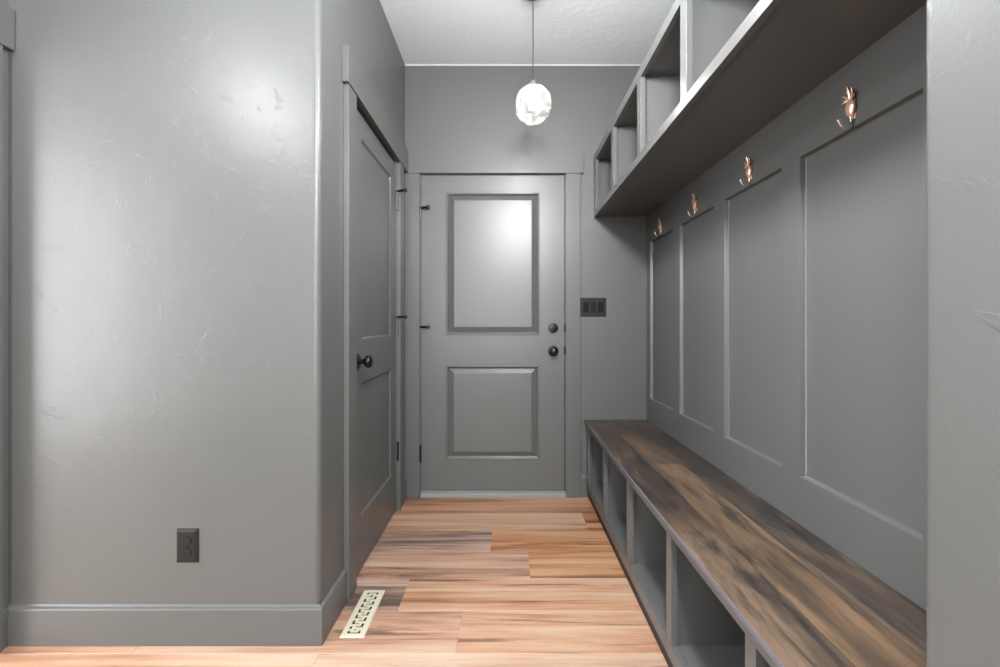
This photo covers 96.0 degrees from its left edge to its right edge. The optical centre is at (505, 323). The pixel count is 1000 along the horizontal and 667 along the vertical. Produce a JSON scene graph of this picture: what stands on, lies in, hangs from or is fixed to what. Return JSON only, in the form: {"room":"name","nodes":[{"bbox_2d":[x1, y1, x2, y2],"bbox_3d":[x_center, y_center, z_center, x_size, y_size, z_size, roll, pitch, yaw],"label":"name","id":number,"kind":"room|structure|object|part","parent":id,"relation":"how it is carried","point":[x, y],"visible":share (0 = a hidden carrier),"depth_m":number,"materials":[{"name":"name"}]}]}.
{"room":"mudroom","nodes":[
{"label":"mudroom","id":0,"kind":"room"},
{"bbox_2d":[0,0,7,608],"bbox_3d":[-1.768,-0.270,-0.727,0.115,2.740,4.547,0,0,0],"label":"wall","id":1,"kind":"structure","parent":0,"point":[5,52],"depth_m":1.54,"materials":[{"name":"grey paint"}]},
{"bbox_2d":[3,607,7,648],"bbox_3d":[-1.704,1.032,1.522,0.014,0.136,0.019,0,0,0],"label":"baseboard","id":2,"kind":"structure","parent":1,"relation":"attached to","point":[5,612],"depth_m":1.53,"materials":[{"name":"grey"}]},
{"bbox_2d":[0,1,14,651],"bbox_3d":[-1.756,0.013,0.977,0.141,2.175,1.134,0,0,0],"label":"door frame","id":3,"kind":"structure","parent":1,"relation":"attached to","point":[7,14],"depth_m":1.51,"materials":[{"name":"grey wood"}]},
{"bbox_2d":[8,0,404,603],"bbox_3d":[-1.236,-0.270,2.202,1.189,2.740,1.310,0,0,0],"label":"wall","id":4,"kind":"structure","parent":0,"point":[176,167],"depth_m":1.55,"materials":[{"name":"grey paint"}]},
{"bbox_2d":[5,568,346,645],"bbox_3d":[-1.169,1.032,1.655,1.084,0.136,0.243,0,0,0],"label":"baseboard","id":5,"kind":"structure","parent":4,"relation":"attached to","point":[28,624],"depth_m":1.53,"materials":[{"name":"grey"}]},
{"bbox_2d":[177,528,198,561],"bbox_3d":[-1.093,0.762,1.541,0.076,0.117,0.012,0,0,0],"label":"power outlet","id":6,"kind":"object","parent":4,"relation":"attached to","point":[187,538],"visible":1,"depth_m":1.54,"materials":[{"name":"black plastic"}]},
{"bbox_2d":[181,548,190,555],"bbox_3d":[-1.093,0.781,1.537,0.034,0.028,0.003,0,0,0],"label":"receptacle","id":7,"kind":"object","parent":6,"relation":"attached to","point":[184,551],"depth_m":1.54,"materials":[{"name":"black plastic"}]},
{"bbox_2d":[181,537,190,544],"bbox_3d":[-1.093,0.743,1.537,0.034,0.028,0.003,0,0,0],"label":"receptacle","id":8,"kind":"object","parent":6,"relation":"attached to","point":[184,540],"depth_m":1.54,"materials":[{"name":"black plastic"}]},
{"bbox_2d":[357,110,406,573],"bbox_3d":[-0.628,0.081,2.276,0.107,2.018,0.787,0,0,0],"label":"door","id":9,"kind":"structure","parent":4,"relation":"in","point":[376,170],"depth_m":2.25,"materials":[{"name":"grey"}]},
{"bbox_3d":[-0.607,0.165,1.950,0.057,0.055,0.055,0,0,0],"label":"knob","id":10,"kind":"part","parent":9,"relation":"part of","materials":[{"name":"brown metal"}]},
{"bbox_3d":[-0.649,0.561,2.266,0.009,0.598,0.512,0,0,0],"label":"panel","id":11,"kind":"part","parent":9,"relation":"part of","materials":[{"name":"grey"}]},
{"bbox_3d":[-0.649,-0.378,2.266,0.009,0.895,0.512,0,0,0],"label":"panel","id":12,"kind":"part","parent":9,"relation":"part of","materials":[{"name":"grey wood"}]},
{"bbox_2d":[404,477,405,501],"bbox_3d":[-0.634,1.032,2.786,0.014,0.136,0.098,0,0,0],"label":"baseboard","id":13,"kind":"structure","parent":4,"relation":"attached to","point":[404,477],"depth_m":2.81,"materials":[{"name":"grey"}]},
{"bbox_2d":[0,497,667,666],"bbox_3d":[-0.600,1.101,-0.148,6.200,0.001,6.050,0,0,0],"label":"floor","id":14,"kind":"structure","parent":0,"point":[466,582],"depth_m":1.75,"materials":[{"name":"brown wood"}]},
{"bbox_2d":[339,590,384,637],"bbox_3d":[-0.540,1.098,1.714,0.087,0.004,0.279,0,0,0],"label":"floor vent","id":15,"kind":"object","parent":14,"relation":"in","point":[360,619],"visible":1,"depth_m":1.69,"materials":[{"name":"beige metal"}]},
{"bbox_2d":[420,490,565,497],"bbox_3d":[-0.082,1.081,2.873,0.919,0.037,0.068,0,0,0],"label":"threshold","id":16,"kind":"object","parent":14,"relation":"on","point":[424,493],"visible":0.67,"depth_m":2.84,"materials":[{"name":"grey"}]},
{"bbox_2d":[584,420,925,666],"bbox_3d":[0.702,0.855,1.694,0.418,0.490,2.325,0,0,0],"label":"storage bench","id":17,"kind":"object","parent":14,"relation":"on","point":[719,576],"visible":1,"depth_m":1.35,"materials":[{"name":"brown wood"}]},
{"bbox_3d":[0.520,0.834,1.694,0.020,0.422,2.325,0,0,0],"label":"frame","id":18,"kind":"part","parent":17,"relation":"part of","materials":[{"name":"grey wood"}]},
{"bbox_2d":[405,66,645,496],"bbox_3d":[0.137,-0.270,2.917,1.786,2.740,0.120,0,0,0],"label":"wall","id":19,"kind":"structure","parent":0,"point":[448,108],"depth_m":2.86,"materials":[{"name":"grey paint"}]},
{"bbox_2d":[342,45,582,601],"bbox_3d":[-0.077,0.006,2.307,1.128,2.187,1.100,0,0,0],"label":"door frame","id":20,"kind":"structure","parent":19,"relation":"attached to","point":[570,163],"depth_m":2.83,"materials":[{"name":"grey wood"}]},
{"bbox_2d":[419,175,565,489],"bbox_3d":[-0.098,0.059,2.850,0.950,2.002,0.112,0,0,0],"label":"door","id":21,"kind":"structure","parent":19,"relation":"in","point":[492,328],"depth_m":2.86,"materials":[{"name":"grey"}]},
{"bbox_3d":[-0.086,0.566,2.866,0.597,0.603,0.018,0,0,0],"label":"panel","id":22,"kind":"part","parent":21,"relation":"part of","materials":[{"name":"grey"}]},
{"bbox_3d":[-0.084,-0.380,2.866,0.599,0.910,0.018,0,0,0],"label":"panel","id":23,"kind":"part","parent":21,"relation":"part of","materials":[{"name":"grey wood"}]},
{"bbox_3d":[0.300,0.175,2.822,0.055,0.055,0.057,0,0,0],"label":"knob","id":24,"kind":"part","parent":21,"relation":"part of","materials":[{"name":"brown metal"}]},
{"bbox_2d":[581,475,586,497],"bbox_3d":[0.490,1.032,2.850,0.038,0.136,0.014,0,0,0],"label":"baseboard","id":25,"kind":"structure","parent":19,"relation":"attached to","point":[583,477],"depth_m":2.84,"materials":[{"name":"grey"}]},
{"bbox_2d":[581,298,605,316],"bbox_3d":[0.553,-0.103,2.852,0.166,0.120,0.010,0,0,0],"label":"light switch","id":26,"kind":"object","parent":19,"relation":"attached to","point":[590,307],"visible":1,"depth_m":2.85,"materials":[{"name":"black plastic"}]},
{"bbox_2d":[380,0,674,65],"bbox_3d":[-0.600,-1.688,-0.061,6.200,0.105,6.077,0,0,0],"label":"ceiling","id":27,"kind":"structure","parent":0,"point":[425,32],"depth_m":2.52,"materials":[{"name":"grey paint"}]},
{"bbox_2d":[516,0,551,125],"bbox_3d":[0.136,-1.306,2.200,0.176,0.667,0.176,0,0,0],"label":"pendant lamp","id":28,"kind":"object","parent":27,"relation":"hanging from","point":[533,86],"visible":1,"depth_m":2.20,"materials":[{"name":"white glass"}]},
{"bbox_3d":[0.132,-1.386,2.200,0.005,0.436,0.005,0,0,0],"label":"cord","id":29,"kind":"part","parent":28,"relation":"part of","materials":[{"name":"grey plastic"}]},
{"bbox_3d":[0.132,-1.093,2.200,0.043,0.076,0.043,0,0,0],"label":"bulb","id":30,"kind":"part","parent":28,"relation":"part of","materials":[{"name":"white glass"}]},
{"bbox_3d":[0.136,-1.068,2.200,0.176,0.190,0.176,0,0,0],"label":"glass globe","id":31,"kind":"part","parent":28,"relation":"part of"},
{"bbox_2d":[926,0,999,666],"bbox_3d":[1.395,-0.270,0.472,1.811,2.740,0.116,0,0,0],"label":"wall","id":32,"kind":"structure","parent":0,"point":[963,36],"depth_m":0.48,"materials":[{"name":"grey paint"}]},
{"bbox_3d":[0.971,-0.270,1.668,0.120,2.740,2.377,0,0,0],"label":"wall","id":33,"kind":"structure","parent":0,"visible":0},
{"bbox_2d":[594,0,925,216],"bbox_3d":[0.733,-0.869,1.694,0.354,0.391,2.325,0,0,0],"label":"cubby shelf","id":34,"kind":"object","parent":33,"relation":"attached to","point":[714,74],"visible":1,"depth_m":1.40,"materials":[{"name":"grey wood"}]},
{"bbox_3d":[0.566,-0.869,1.694,0.020,0.391,2.325,0,0,0],"label":"frame","id":35,"kind":"part","parent":34,"relation":"part of","materials":[{"name":"grey wood"}]},
{"bbox_2d":[646,4,925,610],"bbox_3d":[0.901,-0.035,1.694,0.018,1.330,2.327,0,0,0],"label":"panelling","id":36,"kind":"object","parent":33,"relation":"attached to","point":[786,316],"visible":0.79,"depth_m":1.30,"materials":[{"name":"grey wood"}]},
{"bbox_2d":[654,218,661,235],"bbox_3d":[0.875,-0.554,2.583,0.039,0.108,0.038,0,0,-42],"label":"coat hook","id":37,"kind":"object","parent":36,"relation":"attached to","point":[659,221],"visible":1,"depth_m":2.58,"materials":[{"name":"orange metal"}]},
{"bbox_2d":[687,194,696,216],"bbox_3d":[0.875,-0.554,2.111,0.039,0.108,0.038,0,0,-42],"label":"coat hook","id":38,"kind":"object","parent":36,"relation":"attached to","point":[694,205],"visible":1,"depth_m":2.11,"materials":[{"name":"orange metal"}]},
{"bbox_2d":[739,157,751,185],"bbox_3d":[0.875,-0.554,1.639,0.039,0.108,0.038,0,0,-42],"label":"coat hook","id":39,"kind":"object","parent":36,"relation":"attached to","point":[749,167],"visible":1,"depth_m":1.64,"materials":[{"name":"orange metal"}]},
{"bbox_3d":[0.870,-0.518,1.639,0.040,0.036,0.010,0,0,0],"label":"hook arm","id":40,"kind":"part","parent":39,"relation":"part of","materials":[{"name":"silver metal"}]},
{"bbox_3d":[0.880,-0.590,1.639,0.014,0.038,0.041,0,0,0],"label":"crown","id":41,"kind":"part","parent":39,"relation":"part of","materials":[{"name":"orange metal"}]},
{"bbox_2d":[836,87,855,128],"bbox_3d":[0.875,-0.554,1.155,0.039,0.108,0.038,0,0,-42],"label":"coat hook","id":42,"kind":"object","parent":36,"relation":"attached to","point":[850,109],"visible":1,"depth_m":1.15,"materials":[{"name":"orange metal"}]},
{"bbox_3d":[0.870,-0.518,1.156,0.040,0.036,0.010,0,0,0],"label":"hook arm","id":43,"kind":"part","parent":42,"relation":"part of","materials":[{"name":"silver metal"}]},
{"bbox_3d":[0.880,-0.590,1.156,0.014,0.038,0.041,0,0,0],"label":"crown","id":44,"kind":"part","parent":42,"relation":"part of","materials":[{"name":"orange metal"}]},
{"bbox_3d":[0.891,-0.550,1.156,0.002,0.052,0.018,0,0,0],"label":"plate","id":45,"kind":"part","parent":42,"relation":"part of","materials":[{"name":"orange metal"}]}
]}

